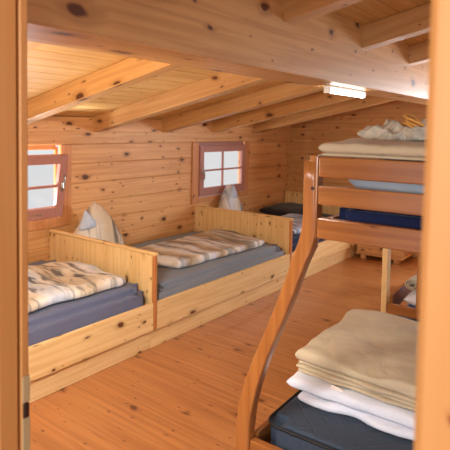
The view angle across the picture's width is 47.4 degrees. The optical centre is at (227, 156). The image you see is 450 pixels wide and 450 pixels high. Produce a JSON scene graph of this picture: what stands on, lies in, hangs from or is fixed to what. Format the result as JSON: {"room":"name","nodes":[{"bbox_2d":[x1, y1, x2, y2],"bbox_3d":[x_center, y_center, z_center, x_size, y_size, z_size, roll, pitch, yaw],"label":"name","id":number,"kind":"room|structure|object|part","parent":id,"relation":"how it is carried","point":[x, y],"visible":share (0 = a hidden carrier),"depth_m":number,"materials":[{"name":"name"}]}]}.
{"room":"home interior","nodes":[
{"label":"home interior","id":0,"kind":"room"},
{"bbox_2d":[28,141,287,262],"bbox_3d":[-1.686,0.642,4.801,0.160,1.526,8.750,3,4,37],"label":"wall","id":1,"kind":"structure","parent":0,"point":[145,188],"depth_m":5.71,"materials":[{"name":"brown wood"}]},
{"bbox_2d":[28,144,70,231],"bbox_3d":[-1.802,0.283,4.409,0.224,0.770,1.130,3,4,37],"label":"window","id":2,"kind":"structure","parent":1,"relation":"in","point":[59,214],"depth_m":4.68,"materials":[{"name":"brown wood"}]},
{"bbox_3d":[-1.876,0.233,4.464,0.035,0.680,0.910,3,4,37],"label":"frame","id":3,"kind":"part","parent":2,"relation":"part of","materials":[{"name":"brown wood"}]},
{"bbox_3d":[-1.488,0.237,4.677,0.046,0.169,0.027,15,11,36],"label":"handle","id":4,"kind":"part","parent":2,"relation":"part of","materials":[{"name":"silver metal"}]},
{"bbox_2d":[28,131,289,144],"bbox_3d":[-1.702,-0.175,4.673,0.210,0.116,8.580,3,4,37],"label":"trim","id":5,"kind":"structure","parent":1,"relation":"attached to","point":[34,137],"depth_m":5.52,"materials":[{"name":"brown wood"}]},
{"bbox_2d":[28,116,290,132],"bbox_3d":[-1.649,-0.307,4.734,0.208,0.142,8.750,3,4,37],"label":"trim","id":6,"kind":"structure","parent":1,"relation":"attached to","point":[51,123],"depth_m":5.33,"materials":[{"name":"brown wood"}]},
{"bbox_2d":[191,141,248,203],"bbox_3d":[-0.063,0.179,6.741,0.124,0.760,1.200,3,4,37],"label":"window","id":7,"kind":"structure","parent":1,"relation":"in","point":[198,191],"depth_m":6.60,"materials":[{"name":"brown wood"}]},
{"bbox_3d":[-0.061,0.160,6.762,0.050,0.632,0.968,3,4,37],"label":"sash","id":8,"kind":"part","parent":7,"relation":"part of","materials":[{"name":"brown paint"}]},
{"bbox_2d":[29,254,417,449],"bbox_3d":[2.118,1.663,1.953,9.830,0.060,8.760,3,4,37],"label":"floor","id":9,"kind":"structure","parent":0,"point":[183,392],"depth_m":3.44,"materials":[{"name":"brown wood"}]},
{"bbox_2d":[28,229,157,402],"bbox_3d":[-1.683,1.101,3.535,1.368,0.748,2.022,3,4,37],"label":"wooden bed","id":10,"kind":"object","parent":9,"relation":"on","point":[59,362],"visible":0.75,"depth_m":3.70,"materials":[{"name":"brown wood"}]},
{"bbox_2d":[28,260,143,346],"bbox_3d":[-1.690,1.129,3.543,1.305,0.317,1.938,3,4,37],"label":"mattress","id":11,"kind":"object","parent":10,"relation":"on","point":[54,320],"visible":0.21,"depth_m":3.47,"materials":[{"name":"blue fabric"}]},
{"bbox_2d":[28,262,125,312],"bbox_3d":[-1.556,0.914,3.701,1.084,0.111,1.422,3,4,37],"label":"duvet","id":12,"kind":"object","parent":11,"relation":"on","point":[50,283],"visible":0.84,"depth_m":3.72,"materials":[{"name":"beige fabric"}]},
{"bbox_3d":[-1.163,1.251,3.143,0.028,0.214,1.952,3,4,37],"label":"rail","id":13,"kind":"part","parent":10,"relation":"part of","materials":[{"name":"brown wood"}]},
{"bbox_3d":[-1.077,0.707,4.302,1.368,0.026,0.042,3,4,37],"label":"cap rail","id":14,"kind":"part","parent":10,"relation":"part of","materials":[{"name":"brown wood"}]},
{"bbox_2d":[150,205,293,347],"bbox_3d":[-0.463,1.034,5.137,1.368,0.748,2.082,3,4,37],"label":"wooden bed","id":15,"kind":"object","parent":9,"relation":"on","point":[179,313],"visible":0.55,"depth_m":4.95,"materials":[{"name":"brown wood"}]},
{"bbox_2d":[130,231,283,299],"bbox_3d":[-0.474,1.084,5.143,1.304,0.273,2.002,3,4,37],"label":"mattress","id":16,"kind":"object","parent":15,"relation":"on","point":[170,281],"visible":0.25,"depth_m":4.67,"materials":[{"name":"grey fabric"}]},
{"bbox_2d":[73,201,123,244],"bbox_3d":[-1.250,0.685,4.881,0.258,0.530,0.660,4,4,44],"label":"pillow","id":17,"kind":"object","parent":16,"relation":"on","point":[95,222],"visible":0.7,"depth_m":4.84,"materials":[{"name":"beige fabric"}]},
{"bbox_2d":[140,229,264,268],"bbox_3d":[-0.280,0.906,5.196,0.780,0.088,1.513,3,4,37],"label":"duvet","id":18,"kind":"object","parent":16,"relation":"on","point":[186,251],"visible":0.84,"depth_m":5.05,"materials":[{"name":"beige fabric"}]},
{"bbox_3d":[0.057,1.184,4.745,0.028,0.214,2.012,3,4,37],"label":"rail","id":19,"kind":"part","parent":15,"relation":"part of","materials":[{"name":"brown wood"}]},
{"bbox_3d":[0.162,0.639,5.928,1.368,0.026,0.042,3,4,37],"label":"cap rail","id":20,"kind":"part","parent":15,"relation":"part of","materials":[{"name":"brown wood"}]},
{"bbox_2d":[285,190,356,277],"bbox_3d":[0.805,0.964,6.801,1.368,0.748,2.177,3,4,37],"label":"wooden bed","id":21,"kind":"object","parent":9,"relation":"on","point":[328,253],"visible":0.15,"depth_m":6.49,"materials":[{"name":"brown wood"}]},
{"bbox_3d":[1.458,0.568,7.630,1.368,0.026,0.042,3,4,37],"label":"cap rail","id":22,"kind":"part","parent":21,"relation":"part of","materials":[{"name":"brown wood"}]},
{"bbox_2d":[267,213,331,251],"bbox_3d":[0.792,1.008,6.807,1.301,0.286,2.098,3,4,37],"label":"mattress","id":23,"kind":"object","parent":21,"relation":"on","point":[295,238],"visible":0.05,"depth_m":5.87,"materials":[{"name":"blue fabric"}]},
{"bbox_2d":[218,184,242,210],"bbox_3d":[0.034,0.606,6.702,0.219,0.507,0.620,3,4,31],"label":"pillow","id":24,"kind":"object","parent":23,"relation":"on","point":[229,199],"visible":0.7,"depth_m":6.64,"materials":[{"name":"beige fabric"}]},
{"bbox_2d":[259,202,302,215],"bbox_3d":[0.930,0.756,7.449,0.629,0.150,0.812,3,4,37],"label":"blanket","id":25,"kind":"object","parent":23,"relation":"on","point":[279,209],"visible":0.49,"depth_m":7.23,"materials":[{"name":"fabric"}]},
{"bbox_2d":[282,213,302,234],"bbox_3d":[0.811,0.819,6.395,0.650,0.137,1.025,3,4,37],"label":"duvet","id":26,"kind":"object","parent":23,"relation":"on","point":[297,222],"visible":0.29,"depth_m":6.16,"materials":[{"name":"beige fabric"}]},
{"bbox_3d":[1.325,1.115,6.408,0.028,0.214,2.107,3,4,37],"label":"rail","id":27,"kind":"part","parent":21,"relation":"part of","materials":[{"name":"brown wood"}]},
{"bbox_2d":[236,155,424,449],"bbox_3d":[1.152,0.775,2.643,1.380,1.600,1.880,3,4,36],"label":"bunk bed","id":28,"kind":"object","parent":9,"relation":"on","point":[315,227],"visible":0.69,"depth_m":2.02,"materials":[{"name":"brown wood"}]},
{"bbox_3d":[0.640,1.273,3.032,0.026,0.125,1.756,3,4,36],"label":"rail","id":29,"kind":"part","parent":28,"relation":"part of","materials":[{"name":"brown wood"}]},
{"bbox_3d":[0.616,1.345,1.931,1.246,0.122,0.036,3,4,36],"label":"rail","id":30,"kind":"part","parent":28,"relation":"part of","materials":[{"name":"brown wood"}]},
{"bbox_3d":[0.210,0.795,2.199,0.368,1.575,0.060,3,4,36],"label":"leg","id":31,"kind":"part","parent":28,"relation":"part of","materials":[{"name":"brown wood"}]},
{"bbox_3d":[0.358,0.158,2.068,0.036,0.332,0.056,3,4,36],"label":"post","id":32,"kind":"part","parent":28,"relation":"part of","materials":[{"name":"brown wood"}]},
{"bbox_3d":[0.926,0.253,2.783,0.030,0.080,1.756,3,4,36],"label":"rail","id":33,"kind":"part","parent":28,"relation":"part of","materials":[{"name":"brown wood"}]},
{"bbox_2d":[268,315,418,449],"bbox_3d":[1.141,1.262,2.658,1.188,0.173,1.730,3,4,36],"label":"mattress","id":34,"kind":"object","parent":28,"relation":"on","point":[296,424],"visible":0.27,"depth_m":2.23,"materials":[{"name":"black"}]},
{"bbox_2d":[286,371,414,440],"bbox_3d":[0.881,1.119,2.624,0.799,0.107,0.943,3,4,37],"label":"duvet","id":35,"kind":"object","parent":34,"relation":"on","point":[316,392],"visible":0.26,"depth_m":2.31,"materials":[{"name":"white fabric"}]},
{"bbox_2d":[295,309,418,410],"bbox_3d":[0.819,0.990,2.682,0.652,0.144,0.848,3,4,37],"label":"blanket","id":36,"kind":"object","parent":35,"relation":"on","point":[373,354],"visible":0.75,"depth_m":2.47,"materials":[{"name":"beige fabric"}]},
{"bbox_2d":[330,384,342,391],"bbox_3d":[0.506,1.087,2.383,0.064,0.043,0.014,3,4,37],"label":"label","id":37,"kind":"object","parent":36,"relation":"attached to","point":[332,386],"visible":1,"depth_m":2.38,"materials":[{"name":"beige fabric"}]},
{"bbox_3d":[0.752,0.305,1.782,0.951,0.084,0.032,3,4,36],"label":"rail","id":38,"kind":"part","parent":28,"relation":"part of","materials":[{"name":"brown wood"}]},
{"bbox_3d":[0.754,0.173,1.774,0.951,0.076,0.032,3,4,36],"label":"rail","id":39,"kind":"part","parent":28,"relation":"part of","materials":[{"name":"brown wood"}]},
{"bbox_3d":[0.756,0.061,1.768,0.951,0.080,0.032,3,4,36],"label":"rail","id":40,"kind":"part","parent":28,"relation":"part of","materials":[{"name":"brown wood"}]},
{"bbox_2d":[339,207,422,228],"bbox_3d":[1.290,0.227,2.515,0.870,0.141,1.732,3,4,36],"label":"mattress","id":41,"kind":"object","parent":28,"relation":"on","point":[352,214],"visible":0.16,"depth_m":1.96,"materials":[{"name":"blue fabric"}]},
{"bbox_2d":[348,159,424,193],"bbox_3d":[1.023,0.085,2.125,0.824,0.175,0.789,3,4,37],"label":"duvet","id":42,"kind":"object","parent":41,"relation":"on","point":[374,185],"visible":0.14,"depth_m":1.96,"materials":[{"name":"white fabric"}]},
{"bbox_2d":[318,138,425,160],"bbox_3d":[0.970,-0.033,2.086,0.930,0.076,0.832,3,4,37],"label":"blanket","id":43,"kind":"object","parent":42,"relation":"on","point":[352,147],"visible":0.84,"depth_m":1.93,"materials":[{"name":"beige fabric"}]},
{"bbox_2d":[357,113,426,140],"bbox_3d":[0.805,-0.133,2.311,0.263,0.124,0.373,-2,4,-44],"label":"folded cloth","id":44,"kind":"object","parent":43,"relation":"on","point":[390,130],"depth_m":2.26,"materials":[{"name":"white fabric"}]},
{"bbox_3d":[0.859,-0.134,2.271,0.213,0.116,0.213,3,4,37],"label":"rope coil","id":45,"kind":"part","parent":44,"relation":"part of","materials":[{"name":"fabric"}]},
{"bbox_3d":[1.370,0.738,3.606,0.052,1.575,0.060,3,4,36],"label":"leg","id":46,"kind":"part","parent":28,"relation":"part of","materials":[{"name":"brown wood"}]},
{"bbox_2d":[355,244,412,263],"bbox_3d":[2.110,1.145,6.877,0.630,0.425,0.445,3,4,37],"label":"chest","id":47,"kind":"object","parent":9,"relation":"on","point":[397,256],"visible":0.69,"depth_m":6.73,"materials":[{"name":"brown wood"}]},
{"bbox_3d":[2.107,1.293,6.885,0.630,0.020,0.445,3,4,37],"label":"board","id":48,"kind":"part","parent":47,"relation":"part of","materials":[{"name":"brown wood"}]},
{"bbox_2d":[381,248,416,318],"bbox_3d":[2.276,0.786,4.609,1.095,1.400,2.020,3,4,36],"label":"bunk bed","id":49,"kind":"object","parent":9,"relation":"on","point":[397,296],"visible":0.09,"depth_m":4.11,"materials":[{"name":"brown wood"}]},
{"bbox_3d":[1.284,0.795,4.129,0.043,1.400,0.085,3,4,36],"label":"leg","id":50,"kind":"part","parent":49,"relation":"part of","materials":[{"name":"brown wood"}]},
{"bbox_3d":[1.698,1.239,3.841,1.006,0.090,0.030,3,4,36],"label":"rail","id":51,"kind":"part","parent":49,"relation":"part of","materials":[{"name":"brown wood"}]},
{"bbox_3d":[1.872,1.145,4.916,0.025,0.135,1.852,3,4,36],"label":"rail","id":52,"kind":"part","parent":49,"relation":"part of","materials":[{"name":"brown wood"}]},
{"bbox_3d":[2.292,1.290,4.598,0.908,0.151,1.822,3,4,37],"label":"mattress","id":53,"kind":"object","parent":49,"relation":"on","visible":0},
{"bbox_2d":[404,290,415,306],"bbox_3d":[1.821,1.149,4.195,0.560,0.169,0.600,3,4,37],"label":"pillow","id":54,"kind":"object","parent":53,"relation":"on","point":[410,298],"visible":0.23,"depth_m":4.11,"materials":[{"name":"white fabric"}]},
{"bbox_2d":[405,274,416,289],"bbox_3d":[1.626,1.014,4.300,0.109,0.086,0.500,3,4,37],"label":"rolled blanket","id":55,"kind":"object","parent":54,"relation":"on","point":[411,283],"visible":0.32,"depth_m":4.12,"materials":[{"name":"beige fabric"}]},
{"bbox_2d":[27,0,430,120],"bbox_3d":[0.165,-0.761,3.333,5.033,1.118,8.750,3,4,37],"label":"ceiling","id":56,"kind":"structure","parent":0,"point":[49,67],"depth_m":3.53,"materials":[{"name":"brown wood"}]},
{"bbox_2d":[27,41,42,51],"bbox_3d":[-0.589,-0.649,2.079,4.708,1.155,0.115,3,4,37],"label":"rafter","id":57,"kind":"object","parent":56,"relation":"attached to","point":[30,45],"visible":0.02,"depth_m":2.34,"materials":[{"name":"brown wood"}]},
{"bbox_2d":[28,0,361,123],"bbox_3d":[-0.006,-0.681,2.844,4.708,1.155,0.115,3,4,37],"label":"rafter","id":58,"kind":"object","parent":56,"relation":"attached to","point":[128,72],"visible":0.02,"depth_m":3.33,"materials":[{"name":"brown wood"}]},
{"bbox_2d":[27,0,428,104],"bbox_3d":[1.157,-0.687,3.953,0.300,0.393,6.264,3,4,37],"label":"beam","id":59,"kind":"structure","parent":56,"relation":"attached to","point":[252,38],"depth_m":2.29,"materials":[{"name":"brown wood"}]},
{"bbox_2d":[324,85,365,97],"bbox_3d":[0.816,-0.445,3.523,0.044,0.052,0.590,3,4,37],"label":"lamp","id":60,"kind":"object","parent":59,"relation":"attached to","point":[332,89],"visible":1,"depth_m":3.47,"materials":[{"name":"white plastic"}]},
{"bbox_2d":[93,2,430,131],"bbox_3d":[0.586,-0.714,3.621,4.708,1.155,0.115,3,4,37],"label":"rafter","id":61,"kind":"object","parent":56,"relation":"attached to","point":[415,21],"visible":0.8,"depth_m":4.06,"materials":[{"name":"brown wood"}]},
{"bbox_2d":[213,91,357,132],"bbox_3d":[1.712,-0.776,5.100,4.708,1.155,0.115,3,4,37],"label":"rafter","id":62,"kind":"object","parent":56,"relation":"attached to","point":[320,99],"visible":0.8,"depth_m":5.89,"materials":[{"name":"brown wood"}]},
{"bbox_2d":[160,40,429,131],"bbox_3d":[1.156,-0.745,4.370,4.708,1.155,0.115,3,4,37],"label":"rafter","id":63,"kind":"object","parent":56,"relation":"attached to","point":[418,52],"visible":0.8,"depth_m":5.02,"materials":[{"name":"brown wood"}]},
{"bbox_2d":[253,95,394,132],"bbox_3d":[2.261,-0.806,5.820,4.708,1.155,0.115,3,4,37],"label":"rafter","id":64,"kind":"object","parent":56,"relation":"attached to","point":[356,103],"visible":0.54,"depth_m":6.58,"materials":[{"name":"brown wood"}]},
{"bbox_2d":[287,100,426,257],"bbox_3d":[4.742,0.062,5.283,9.428,2.850,0.140,3,4,37],"label":"wall","id":65,"kind":"structure","parent":0,"point":[306,137],"depth_m":7.59,"materials":[{"name":"brown wood"}]},
{"bbox_3d":[0.871,0.280,0.201,9.428,2.850,0.065,3,4,37],"label":"wall","id":66,"kind":"structure","parent":0,"visible":0},
{"bbox_2d":[0,0,449,449],"bbox_3d":[-0.079,0.528,0.928,1.219,2.240,0.145,3,4,37],"label":"door frame","id":67,"kind":"structure","parent":66,"relation":"in","point":[432,405],"depth_m":1.15,"materials":[{"name":"brown wood"}]},
{"bbox_3d":[-0.543,0.552,1.239,0.107,2.140,0.076,3,4,37],"label":"frame","id":68,"kind":"part","parent":67,"relation":"part of","materials":[{"name":"brown wood"}]},
{"bbox_3d":[-0.483,0.619,1.232,0.004,0.190,0.020,3,4,37],"label":"hinge plate","id":69,"kind":"part","parent":67,"relation":"part of","materials":[{"name":"gold metal"}]},
{"bbox_3d":[0.326,0.602,0.623,0.200,2.140,0.145,3,4,37],"label":"frame","id":70,"kind":"part","parent":67,"relation":"part of","materials":[{"name":"brown wood"}]}
]}

